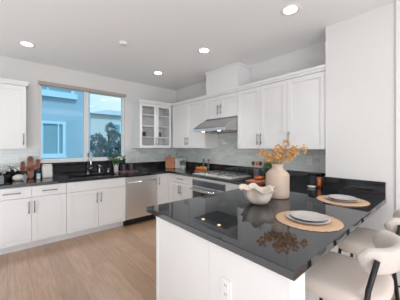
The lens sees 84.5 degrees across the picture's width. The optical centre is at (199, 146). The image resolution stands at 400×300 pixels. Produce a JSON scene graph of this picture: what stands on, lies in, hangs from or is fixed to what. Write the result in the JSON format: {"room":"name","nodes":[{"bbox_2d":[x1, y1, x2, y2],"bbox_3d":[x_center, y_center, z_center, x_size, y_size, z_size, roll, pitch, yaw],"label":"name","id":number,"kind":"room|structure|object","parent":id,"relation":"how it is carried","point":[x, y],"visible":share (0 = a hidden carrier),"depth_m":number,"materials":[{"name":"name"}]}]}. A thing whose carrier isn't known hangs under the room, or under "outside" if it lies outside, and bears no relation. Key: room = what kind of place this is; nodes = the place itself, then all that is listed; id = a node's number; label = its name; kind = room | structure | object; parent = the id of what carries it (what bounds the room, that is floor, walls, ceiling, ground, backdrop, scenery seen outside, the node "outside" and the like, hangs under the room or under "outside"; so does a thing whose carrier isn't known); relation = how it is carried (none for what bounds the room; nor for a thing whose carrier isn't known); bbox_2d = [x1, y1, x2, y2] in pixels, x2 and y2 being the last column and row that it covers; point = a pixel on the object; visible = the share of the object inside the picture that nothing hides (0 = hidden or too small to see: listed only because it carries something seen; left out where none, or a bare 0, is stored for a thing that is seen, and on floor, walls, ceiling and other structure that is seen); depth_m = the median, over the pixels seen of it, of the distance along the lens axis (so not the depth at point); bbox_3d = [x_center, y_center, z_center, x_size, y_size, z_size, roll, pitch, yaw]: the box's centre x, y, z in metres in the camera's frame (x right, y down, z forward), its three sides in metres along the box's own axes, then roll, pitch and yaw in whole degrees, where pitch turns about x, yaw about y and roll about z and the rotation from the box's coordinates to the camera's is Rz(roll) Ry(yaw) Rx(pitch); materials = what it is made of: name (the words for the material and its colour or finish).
{"room":"kitchen","nodes":[
{"label":"kitchen","id":0,"kind":"room"},
{"bbox_2d":[0,55,175,159],"bbox_3d":[-2.753,0.037,3.492,5.945,2.740,0.160,0,0,-41],"label":"wall","id":1,"kind":"structure","parent":0,"point":[10,68],"depth_m":3.75,"materials":[{"name":"paint"}]},
{"bbox_2d":[0,78,28,148],"bbox_3d":[-2.765,-0.444,3.124,0.521,0.962,0.378,0,0,-41],"label":"upper cabinet","id":2,"kind":"object","parent":1,"relation":"attached to","point":[12,92],"visible":1,"depth_m":3.07,"materials":[{"name":"white paint"}]},
{"bbox_2d":[40,85,123,162],"bbox_3d":[-2.080,-0.376,4.033,1.440,1.295,0.150,0,0,-41],"label":"window","id":3,"kind":"structure","parent":1,"relation":"in","point":[85,94],"depth_m":4.01,"materials":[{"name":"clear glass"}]},
{"bbox_2d":[38,80,125,96],"bbox_3d":[-2.045,-1.020,3.993,1.440,0.055,0.055,0,0,-41],"label":"roller shade cassette","id":4,"kind":"object","parent":3,"relation":"attached to","point":[39,82],"visible":1,"depth_m":3.89,"materials":[{"name":"fabric"}]},
{"bbox_2d":[0,148,175,168],"bbox_3d":[-1.831,0.220,4.185,3.345,0.375,0.008,0,0,-41],"label":"wall tile","id":5,"kind":"structure","parent":1,"relation":"attached to","point":[8,157],"depth_m":4.50,"materials":[{"name":"grey tile"}]},
{"bbox_2d":[18,157,23,163],"bbox_3d":[-2.746,0.217,3.375,0.072,0.116,0.009,0,0,-41],"label":"electrical outlet","id":6,"kind":"object","parent":5,"relation":"attached to","point":[20,159],"visible":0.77,"depth_m":3.37,"materials":[{"name":"white plastic"}]},
{"bbox_2d":[131,99,171,147],"bbox_3d":[-1.011,-0.444,4.654,0.771,0.962,0.378,0,0,-41],"label":"upper cabinet","id":7,"kind":"object","parent":1,"relation":"attached to","point":[153,118],"visible":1,"depth_m":4.62,"materials":[{"name":"white paint"}]},
{"bbox_2d":[142,114,168,118],"bbox_3d":[-1.018,-0.638,4.687,0.702,0.018,0.299,0,0,-41],"label":"shelf","id":8,"kind":"object","parent":7,"relation":"attached to","point":[144,116],"depth_m":4.66,"materials":[{"name":"white paint"}]},
{"bbox_2d":[142,125,168,128],"bbox_3d":[-1.018,-0.413,4.687,0.702,0.018,0.299,0,0,-41],"label":"shelf","id":9,"kind":"object","parent":7,"relation":"attached to","point":[143,126],"depth_m":4.74,"materials":[{"name":"white paint"}]},
{"bbox_2d":[113,164,118,171],"bbox_3d":[-1.609,0.415,4.223,0.096,0.155,0.096,0,0,-41],"label":"pot","id":10,"kind":"object","parent":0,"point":[116,166],"depth_m":4.19,"materials":[{"name":"white ceramic"}]},
{"bbox_2d":[0,218,394,299],"bbox_3d":[0.033,1.457,0.301,5.945,0.100,8.711,0,0,-41],"label":"floor","id":11,"kind":"structure","parent":0,"point":[117,263],"depth_m":2.54,"materials":[{"name":"brown wood"}]},
{"bbox_2d":[0,183,65,254],"bbox_3d":[-2.464,0.971,3.192,0.815,0.873,0.666,0,0,-41],"label":"base cabinet","id":12,"kind":"object","parent":11,"relation":"on","point":[30,216],"visible":0.98,"depth_m":2.98,"materials":[{"name":"white paint"}]},
{"bbox_2d":[65,177,125,238],"bbox_3d":[-1.820,0.971,3.754,0.895,0.873,0.666,0,0,-41],"label":"base cabinet","id":13,"kind":"object","parent":11,"relation":"on","point":[92,206],"visible":0.99,"depth_m":3.50,"materials":[{"name":"white paint"}]},
{"bbox_2d":[123,174,156,225],"bbox_3d":[-1.237,0.971,4.239,0.613,0.872,0.667,0,0,-41],"label":"dishwasher","id":14,"kind":"object","parent":11,"relation":"on","point":[141,191],"visible":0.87,"depth_m":4.00,"materials":[{"name":"silver metal"}]},
{"bbox_2d":[155,173,168,217],"bbox_3d":[-0.912,0.971,4.547,0.275,0.873,0.666,0,0,-41],"label":"base cabinet","id":15,"kind":"object","parent":11,"relation":"on","point":[162,179],"visible":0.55,"depth_m":4.32,"materials":[{"name":"white paint"}]},
{"bbox_2d":[169,173,171,201],"bbox_3d":[-0.571,0.918,4.823,0.600,0.768,0.698,0,0,-41],"label":"base cabinet","id":16,"kind":"object","parent":11,"relation":"on","point":[169,173],"visible":0.07,"depth_m":4.39,"materials":[{"name":"white paint"}]},
{"bbox_2d":[171,174,190,201],"bbox_3d":[-0.153,0.971,4.316,0.640,0.873,0.615,0,0,-41],"label":"base cabinet","id":17,"kind":"object","parent":11,"relation":"on","point":[180,184],"visible":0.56,"depth_m":4.13,"materials":[{"name":"white paint"}]},
{"bbox_2d":[190,177,228,197],"bbox_3d":[0.323,0.971,3.728,0.681,0.872,0.889,0,0,-41],"label":"wall oven","id":18,"kind":"object","parent":11,"relation":"on","point":[199,186],"visible":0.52,"depth_m":3.57,"materials":[{"name":"silver metal"}]},
{"bbox_2d":[229,183,238,190],"bbox_3d":[0.805,0.971,3.217,0.640,0.873,0.508,0,0,-41],"label":"base cabinet","id":19,"kind":"object","parent":11,"relation":"on","point":[232,186],"visible":0.1,"depth_m":3.17,"materials":[{"name":"white paint"}]},
{"bbox_2d":[156,216,342,299],"bbox_3d":[0.698,0.970,1.905,1.816,0.874,1.078,0,0,-41],"label":"base cabinet","id":20,"kind":"object","parent":11,"relation":"on","point":[189,266],"visible":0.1,"depth_m":1.30,"materials":[{"name":"white paint"}]},
{"bbox_2d":[0,160,385,280],"bbox_3d":[-0.485,0.403,2.741,3.214,0.260,3.951,0,0,-41],"label":"countertop","id":21,"kind":"structure","parent":20,"relation":"on","point":[228,220],"depth_m":1.69,"materials":[{"name":"stone"}]},
{"bbox_2d":[0,165,19,180],"bbox_3d":[-2.751,0.383,3.171,0.256,0.219,0.251,0,0,-41],"label":"potted flowers","id":22,"kind":"object","parent":21,"relation":"on","point":[7,177],"visible":1,"depth_m":3.15,"materials":[{"name":"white plant"}]},
{"bbox_2d":[12,174,24,180],"bbox_3d":[-2.608,0.449,3.166,0.138,0.088,0.139,0,0,-41],"label":"ribbed pot","id":23,"kind":"object","parent":21,"relation":"on","point":[18,177],"visible":1,"depth_m":3.12,"materials":[{"name":"white ceramic"}]},
{"bbox_2d":[20,156,39,177],"bbox_3d":[-2.592,0.320,3.369,0.242,0.340,0.047,0,0,-41],"label":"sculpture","id":24,"kind":"object","parent":21,"relation":"on","point":[30,167],"visible":1,"depth_m":3.36,"materials":[{"name":"brown wood"}]},
{"bbox_2d":[36,173,40,179],"bbox_3d":[-2.403,0.450,3.278,0.053,0.085,0.053,0,0,-41],"label":"candle cup","id":25,"kind":"object","parent":21,"relation":"on","point":[38,176],"visible":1,"depth_m":3.26,"materials":[{"name":"blue glass"}]},
{"bbox_2d":[42,164,52,177],"bbox_3d":[-2.398,0.387,3.455,0.130,0.212,0.120,0,0,-41],"label":"canister","id":26,"kind":"object","parent":21,"relation":"on","point":[47,169],"visible":1,"depth_m":3.41,"materials":[{"name":"white ceramic"}]},
{"bbox_2d":[86,151,92,173],"bbox_3d":[-1.916,0.291,3.869,0.106,0.404,0.237,0,0,-41],"label":"kitchen faucet","id":27,"kind":"object","parent":21,"relation":"on","point":[88,168],"visible":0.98,"depth_m":3.91,"materials":[{"name":"silver metal"}]},
{"bbox_2d":[106,153,125,171],"bbox_3d":[-1.595,0.305,4.209,0.358,0.376,0.245,0,0,-23],"label":"potted herb","id":28,"kind":"object","parent":21,"relation":"on","point":[116,165],"visible":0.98,"depth_m":4.19,"materials":[{"name":"green plant"}]},
{"bbox_2d":[165,155,174,167],"bbox_3d":[-0.672,0.343,4.935,0.200,0.299,0.066,0,0,-16],"label":"cutting board","id":29,"kind":"object","parent":21,"relation":"on","point":[170,163],"visible":0.95,"depth_m":4.92,"materials":[{"name":"brown wood"}]},
{"bbox_2d":[175,158,185,167],"bbox_3d":[-0.438,0.377,4.924,0.240,0.229,0.050,0,0,4],"label":"marble board","id":30,"kind":"object","parent":21,"relation":"on","point":[177,160],"visible":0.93,"depth_m":4.92,"materials":[{"name":"white stone"}]},
{"bbox_2d":[180,159,185,168],"bbox_3d":[-0.365,0.385,4.728,0.142,0.215,0.153,0,0,-12],"label":"potted succulent","id":31,"kind":"object","parent":21,"relation":"on","point":[183,160],"visible":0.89,"depth_m":4.70,"materials":[{"name":"white ceramic"}]},
{"bbox_2d":[193,170,251,179],"bbox_3d":[0.357,0.471,3.743,0.520,0.044,0.890,0,0,-41],"label":"gas cooktop","id":32,"kind":"object","parent":21,"relation":"in","point":[212,173],"visible":1,"depth_m":3.59,"materials":[{"name":"metal"}]},
{"bbox_2d":[246,179,265,182],"bbox_3d":[0.790,0.483,3.079,0.240,0.020,0.200,0,0,-41],"label":"board","id":33,"kind":"object","parent":21,"relation":"on","point":[250,180],"visible":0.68,"depth_m":3.04,"materials":[{"name":"brown wood"}]},
{"bbox_2d":[253,175,263,179],"bbox_3d":[0.827,0.446,3.098,0.152,0.052,0.152,0,0,-41],"label":"copper bowl","id":34,"kind":"object","parent":33,"relation":"on","point":[257,177],"visible":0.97,"depth_m":3.05,"materials":[{"name":"orange metal"}]},
{"bbox_2d":[254,169,260,175],"bbox_3d":[0.863,0.418,3.315,0.104,0.150,0.104,0,0,-41],"label":"utensil crock","id":35,"kind":"object","parent":21,"relation":"on","point":[256,171],"visible":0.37,"depth_m":3.27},
{"bbox_2d":[239,183,276,204],"bbox_3d":[0.507,0.413,1.897,0.318,0.160,0.320,0,0,-15],"label":"bowl","id":36,"kind":"object","parent":21,"relation":"on","point":[255,194],"visible":1,"depth_m":1.83,"materials":[{"name":"beige ceramic"}]},
{"bbox_2d":[261,160,274,174],"bbox_3d":[1.010,0.346,3.224,0.241,0.294,0.218,0,0,-41],"label":"potted fern","id":37,"kind":"object","parent":21,"relation":"on","point":[266,164],"visible":0.52,"depth_m":3.20,"materials":[{"name":"green plant"}]},
{"bbox_2d":[266,163,289,198],"bbox_3d":[0.753,0.332,2.141,0.218,0.322,0.218,0,0,-41],"label":"vase","id":38,"kind":"object","parent":21,"relation":"on","point":[276,175],"visible":0.94,"depth_m":2.05,"materials":[{"name":"beige ceramic"}]},
{"bbox_2d":[257,148,274,162],"bbox_3d":[0.645,0.112,2.119,0.202,0.186,0.108,0,0,16],"label":"branch","id":39,"kind":"object","parent":38,"relation":"in","point":[269,156],"visible":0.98,"depth_m":2.12,"materials":[{"name":"orange plant"}]},
{"bbox_2d":[265,152,276,163],"bbox_3d":[0.706,0.128,2.183,0.107,0.153,0.151,0,0,-41],"label":"branch","id":40,"kind":"object","parent":38,"relation":"in","point":[275,160],"visible":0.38,"depth_m":2.16,"materials":[{"name":"orange plant"}]},
{"bbox_2d":[272,143,282,163],"bbox_3d":[0.740,0.087,2.092,0.119,0.234,0.097,0,0,-41],"label":"branch","id":41,"kind":"object","parent":38,"relation":"in","point":[278,156],"visible":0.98,"depth_m":2.08,"materials":[{"name":"orange plant"}]},
{"bbox_2d":[276,149,288,162],"bbox_3d":[0.807,0.116,2.150,0.099,0.176,0.136,0,0,-41],"label":"branch","id":42,"kind":"object","parent":38,"relation":"in","point":[285,157],"visible":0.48,"depth_m":2.14,"materials":[{"name":"orange plant"}]},
{"bbox_2d":[278,139,291,163],"bbox_3d":[0.828,0.064,2.156,0.155,0.280,0.104,0,0,2],"label":"branch","id":43,"kind":"object","parent":38,"relation":"in","point":[285,140],"visible":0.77,"depth_m":2.15,"materials":[{"name":"orange plant"}]},
{"bbox_2d":[280,145,298,163],"bbox_3d":[0.852,0.095,2.122,0.194,0.218,0.085,0,0,32],"label":"branch","id":44,"kind":"object","parent":38,"relation":"in","point":[293,151],"visible":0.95,"depth_m":2.10,"materials":[{"name":"orange plant"}]},
{"bbox_2d":[281,144,307,162],"bbox_3d":[0.905,0.090,2.184,0.316,0.230,0.102,0,0,-5],"label":"branch","id":45,"kind":"object","parent":38,"relation":"in","point":[303,147],"visible":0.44,"depth_m":2.16,"materials":[{"name":"orange plant"}]},
{"bbox_2d":[275,211,343,231],"bbox_3d":[0.718,0.490,1.468,0.412,0.006,0.408,0,0,-41],"label":"placemat","id":46,"kind":"object","parent":21,"relation":"on","point":[334,224],"visible":0.55,"depth_m":1.37,"materials":[{"name":"wicker"}]},
{"bbox_2d":[286,212,330,223],"bbox_3d":[0.716,0.478,1.466,0.266,0.016,0.266,0,0,-41],"label":"dinner plate","id":47,"kind":"object","parent":46,"relation":"on","point":[288,215],"visible":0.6,"depth_m":1.41,"materials":[{"name":"white ceramic"}]},
{"bbox_2d":[290,210,326,220],"bbox_3d":[0.722,0.470,1.472,0.224,0.018,0.224,0,0,-41],"label":"salad plate","id":48,"kind":"object","parent":47,"relation":"on","point":[303,215],"visible":1,"depth_m":1.49,"materials":[{"name":"white ceramic"}]},
{"bbox_2d":[308,173,320,185],"bbox_3d":[1.451,0.416,2.793,0.152,0.153,0.152,0,0,-41],"label":"jar","id":49,"kind":"object","parent":21,"relation":"on","point":[312,180],"visible":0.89,"depth_m":2.74,"materials":[{"name":"glass"}]},
{"bbox_2d":[316,177,322,187],"bbox_3d":[1.428,0.430,2.622,0.076,0.125,0.076,0,0,-41],"label":"tumbler","id":50,"kind":"object","parent":21,"relation":"on","point":[319,179],"visible":0.91,"depth_m":2.59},
{"bbox_2d":[317,195,369,206],"bbox_3d":[1.288,0.490,1.999,0.412,0.006,0.408,0,0,-41],"label":"placemat","id":51,"kind":"object","parent":21,"relation":"on","point":[322,198],"visible":0.51,"depth_m":1.91,"materials":[{"name":"wicker"}]},
{"bbox_2d":[325,195,359,201],"bbox_3d":[1.286,0.478,1.997,0.266,0.016,0.266,0,0,-41],"label":"dinner plate","id":52,"kind":"object","parent":51,"relation":"on","point":[327,197],"visible":0.49,"depth_m":1.95,"materials":[{"name":"white ceramic"}]},
{"bbox_2d":[328,194,356,200],"bbox_3d":[1.293,0.470,2.003,0.224,0.018,0.224,0,0,-41],"label":"salad plate","id":53,"kind":"object","parent":52,"relation":"on","point":[335,196],"visible":1,"depth_m":2.03,"materials":[{"name":"white ceramic"}]},
{"bbox_3d":[-1.412,0.483,4.309,0.340,0.020,0.190,0,0,-41],"label":"serving tray","id":54,"kind":"object","parent":21,"relation":"on","visible":0},
{"bbox_2d":[121,163,126,170],"bbox_3d":[-1.475,0.407,4.261,0.112,0.156,0.112,0,0,-41],"label":"canister","id":55,"kind":"object","parent":54,"relation":"on","point":[123,166],"visible":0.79,"depth_m":4.21,"materials":[{"name":"black metal"}]},
{"bbox_2d":[128,163,133,170],"bbox_3d":[-1.362,0.407,4.359,0.112,0.156,0.112,0,0,-41],"label":"canister","id":56,"kind":"object","parent":54,"relation":"on","point":[130,166],"visible":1,"depth_m":4.32,"materials":[{"name":"black ceramic"}]},
{"bbox_2d":[221,276,230,299],"bbox_3d":[0.137,0.762,1.168,0.009,0.116,0.072,0,0,-41],"label":"electrical outlet","id":57,"kind":"object","parent":20,"relation":"attached to","point":[225,283],"visible":1,"depth_m":1.17,"materials":[{"name":"white plastic"}]},
{"bbox_2d":[305,230,399,299],"bbox_3d":[0.894,0.963,1.329,0.484,0.890,0.527,0,0,-41],"label":"counter stool","id":58,"kind":"object","parent":11,"relation":"on","point":[336,276],"visible":0.92,"depth_m":1.21,"materials":[{"name":"beige fabric"}]},
{"bbox_2d":[337,209,399,299],"bbox_3d":[1.444,0.963,1.809,0.484,0.890,0.527,0,0,-41],"label":"counter stool","id":59,"kind":"object","parent":11,"relation":"on","point":[359,239],"visible":0.45,"depth_m":1.74,"materials":[{"name":"beige fabric"}]},
{"bbox_2d":[0,0,395,90],"bbox_3d":[0.033,-1.383,0.301,5.945,0.100,8.711,0,0,-41],"label":"ceiling","id":60,"kind":"structure","parent":0,"point":[165,36],"depth_m":2.60,"materials":[{"name":"paint"}]},
{"bbox_2d":[18,41,35,47],"bbox_3d":[-2.257,-1.329,2.875,0.184,0.008,0.184,0,0,-41],"label":"recessed light","id":61,"kind":"object","parent":60,"relation":"in","point":[23,43],"visible":1,"depth_m":2.88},
{"bbox_2d":[119,41,127,45],"bbox_3d":[-0.984,-1.315,2.831,0.104,0.036,0.104,0,0,-41],"label":"smoke detector","id":62,"kind":"object","parent":60,"relation":"attached to","point":[122,43],"visible":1,"depth_m":2.80,"materials":[{"name":"white plastic"}]},
{"bbox_2d":[153,71,162,74],"bbox_3d":[-0.763,-1.329,4.007,0.184,0.008,0.184,0,0,-41],"label":"recessed light","id":63,"kind":"object","parent":60,"relation":"in","point":[155,72],"visible":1,"depth_m":4.01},
{"bbox_2d":[198,48,210,53],"bbox_3d":[0.059,-1.329,3.065,0.184,0.008,0.184,0,0,-41],"label":"recessed light","id":64,"kind":"object","parent":60,"relation":"in","point":[200,50],"visible":1,"depth_m":3.06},
{"bbox_2d":[280,4,300,15],"bbox_3d":[0.883,-1.329,2.151,0.184,0.008,0.184,0,0,-41],"label":"recessed light","id":65,"kind":"object","parent":60,"relation":"in","point":[290,9],"visible":1,"depth_m":2.14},
{"bbox_2d":[176,41,325,102],"bbox_3d":[0.611,0.037,4.045,0.150,2.740,3.431,0,0,-41],"label":"wall","id":66,"kind":"structure","parent":0,"point":[315,55],"depth_m":3.26,"materials":[{"name":"paint"}]},
{"bbox_2d":[172,96,217,147],"bbox_3d":[-0.144,-0.444,4.507,0.378,0.962,1.059,0,0,-41],"label":"upper cabinet","id":67,"kind":"object","parent":66,"relation":"attached to","point":[188,114],"visible":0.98,"depth_m":4.34,"materials":[{"name":"white paint"}]},
{"bbox_2d":[192,116,237,133],"bbox_3d":[0.348,-0.355,3.735,0.625,0.232,0.742,0,0,-41],"label":"range hood","id":68,"kind":"object","parent":66,"relation":"attached to","point":[230,124],"visible":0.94,"depth_m":3.52,"materials":[{"name":"metal"}]},
{"bbox_2d":[204,87,237,119],"bbox_3d":[0.451,-0.702,3.825,0.378,0.447,0.749,0,0,-41],"label":"upper cabinet","id":69,"kind":"object","parent":66,"relation":"attached to","point":[221,104],"visible":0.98,"depth_m":3.68,"materials":[{"name":"white paint"}]},
{"bbox_2d":[205,61,250,94],"bbox_3d":[0.470,-1.127,3.824,0.351,0.402,0.745,0,0,-41],"label":"duct cover","id":70,"kind":"object","parent":66,"relation":"attached to","point":[235,74],"visible":0.8,"depth_m":3.62,"materials":[{"name":"white paint"}]},
{"bbox_2d":[176,132,325,172],"bbox_3d":[0.552,-0.043,3.992,0.008,0.900,3.417,0,0,-41],"label":"wall tile","id":71,"kind":"structure","parent":66,"relation":"attached to","point":[227,152],"depth_m":3.86,"materials":[{"name":"grey tile"}]},
{"bbox_2d":[307,156,312,164],"bbox_3d":[1.463,0.192,2.936,0.009,0.116,0.072,0,0,-41],"label":"electrical outlet","id":72,"kind":"object","parent":71,"relation":"attached to","point":[309,158],"visible":1,"depth_m":2.93,"materials":[{"name":"white plastic"}]},
{"bbox_2d":[237,64,325,149],"bbox_3d":[1.116,-0.444,3.063,0.378,0.962,1.271,0,0,-41],"label":"upper cabinet","id":73,"kind":"object","parent":66,"relation":"attached to","point":[291,107],"visible":0.92,"depth_m":2.85,"materials":[{"name":"white paint"}]},
{"bbox_2d":[326,1,395,298],"bbox_3d":[3.224,0.037,0.780,0.507,2.740,4.936,0,0,-41],"label":"wall","id":74,"kind":"structure","parent":0,"point":[360,49],"depth_m":2.20,"materials":[{"name":"paint"}]},
{"bbox_2d":[396,0,399,296],"bbox_3d":[1.829,0.037,1.980,0.016,2.740,0.098,0,0,-41],"label":"trim","id":75,"kind":"structure","parent":74,"relation":"attached to","point":[397,1],"depth_m":2.00,"materials":[{"name":"white paint"}]},
{"label":"outside","id":76,"kind":"structure","parent":0,"visible":0},
{"bbox_3d":[-17.492,2.507,27.646,50.000,0.200,55.339,0,0,-41],"label":"ground","id":77,"kind":"structure","parent":76,"visible":0},
{"bbox_2d":[42,87,89,158],"bbox_3d":[-6.931,-1.343,6.481,6.080,7.500,3.120,0,0,-41],"label":"house","id":78,"kind":"structure","parent":77,"relation":"on","point":[62,110],"depth_m":6.84,"materials":[{"name":"blue paint"}]},
{"bbox_2d":[90,132,113,156],"bbox_3d":[-4.328,0.899,9.362,1.293,3.021,1.119,0,0,-41],"label":"leafy tree","id":79,"kind":"object","parent":77,"relation":"on","point":[97,149],"visible":0.35,"depth_m":9.34,"materials":[{"name":"green plant"}]},
{"bbox_2d":[90,110,120,156],"bbox_3d":[-7.408,-0.318,18.753,5.100,5.450,4.600,0,0,-41],"label":"house","id":80,"kind":"structure","parent":77,"relation":"on","point":[98,119],"depth_m":16.37,"materials":[{"name":"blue paint"}]},
{"bbox_2d":[97,122,118,156],"bbox_3d":[-4.189,0.626,10.076,1.025,3.565,0.948,0,0,-41],"label":"leafy tree","id":81,"kind":"object","parent":77,"relation":"on","point":[110,124],"visible":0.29,"depth_m":10.13,"materials":[{"name":"green plant"}]},
{"bbox_2d":[107,133,120,155],"bbox_3d":[-3.962,0.758,10.965,1.581,3.302,1.458,0,0,38],"label":"leafy tree","id":82,"kind":"object","parent":77,"relation":"on","point":[118,144],"visible":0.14,"depth_m":10.88,"materials":[{"name":"green plant"}]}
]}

